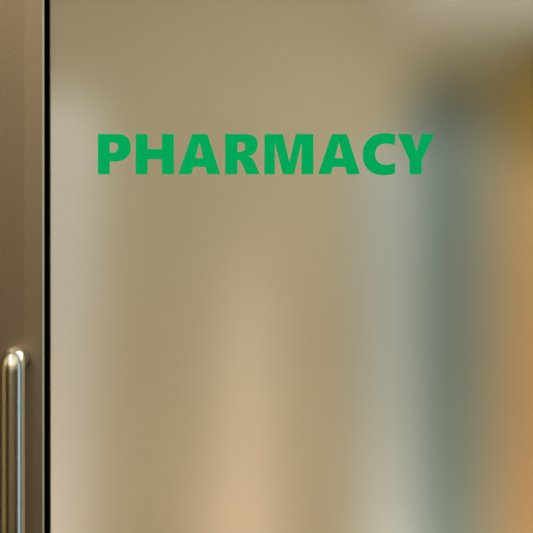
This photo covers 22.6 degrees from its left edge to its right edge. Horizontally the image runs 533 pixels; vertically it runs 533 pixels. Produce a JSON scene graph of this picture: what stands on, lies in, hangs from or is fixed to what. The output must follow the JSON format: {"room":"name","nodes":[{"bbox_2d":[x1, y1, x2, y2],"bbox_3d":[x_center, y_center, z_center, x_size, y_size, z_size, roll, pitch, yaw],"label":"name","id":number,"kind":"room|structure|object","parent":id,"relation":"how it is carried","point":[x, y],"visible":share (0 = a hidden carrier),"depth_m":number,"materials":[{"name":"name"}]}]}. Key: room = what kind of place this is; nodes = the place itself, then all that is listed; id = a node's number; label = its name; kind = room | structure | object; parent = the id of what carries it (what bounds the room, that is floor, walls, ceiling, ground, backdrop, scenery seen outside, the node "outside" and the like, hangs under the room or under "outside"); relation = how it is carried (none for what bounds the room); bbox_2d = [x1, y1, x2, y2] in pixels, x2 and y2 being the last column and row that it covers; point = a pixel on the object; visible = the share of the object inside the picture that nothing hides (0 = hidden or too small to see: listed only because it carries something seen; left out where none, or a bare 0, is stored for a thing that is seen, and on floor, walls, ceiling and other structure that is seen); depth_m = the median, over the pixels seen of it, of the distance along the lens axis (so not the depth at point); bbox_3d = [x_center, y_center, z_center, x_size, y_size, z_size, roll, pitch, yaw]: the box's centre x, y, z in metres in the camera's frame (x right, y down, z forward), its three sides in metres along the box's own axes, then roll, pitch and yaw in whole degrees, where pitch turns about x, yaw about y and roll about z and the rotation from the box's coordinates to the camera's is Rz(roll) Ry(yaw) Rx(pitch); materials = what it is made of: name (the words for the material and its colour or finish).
{"room":"outside shop entrance","nodes":[
{"label":"outside shop entrance","id":0,"kind":"room"},
{"bbox_3d":[0.088,0.215,1.600,1.045,2.170,0.112,0,0,0],"label":"door frame","id":1,"kind":"structure","parent":0,"visible":0},
{"bbox_2d":[0,0,532,532],"bbox_3d":[0.087,0.235,1.576,0.945,2.110,0.093,0,0,0],"label":"door","id":2,"kind":"structure","parent":1,"relation":"attached to","point":[199,351],"depth_m":1.60,"materials":[{"name":"glass"}]},
{"bbox_2d":[98,133,433,174],"bbox_3d":[0.000,-0.135,1.600,0.404,0.051,0.001,0,0,0],"label":"sign","id":3,"kind":"object","parent":2,"relation":"attached to","point":[143,153],"visible":1,"depth_m":1.60,"materials":[{"name":"green plastic"}]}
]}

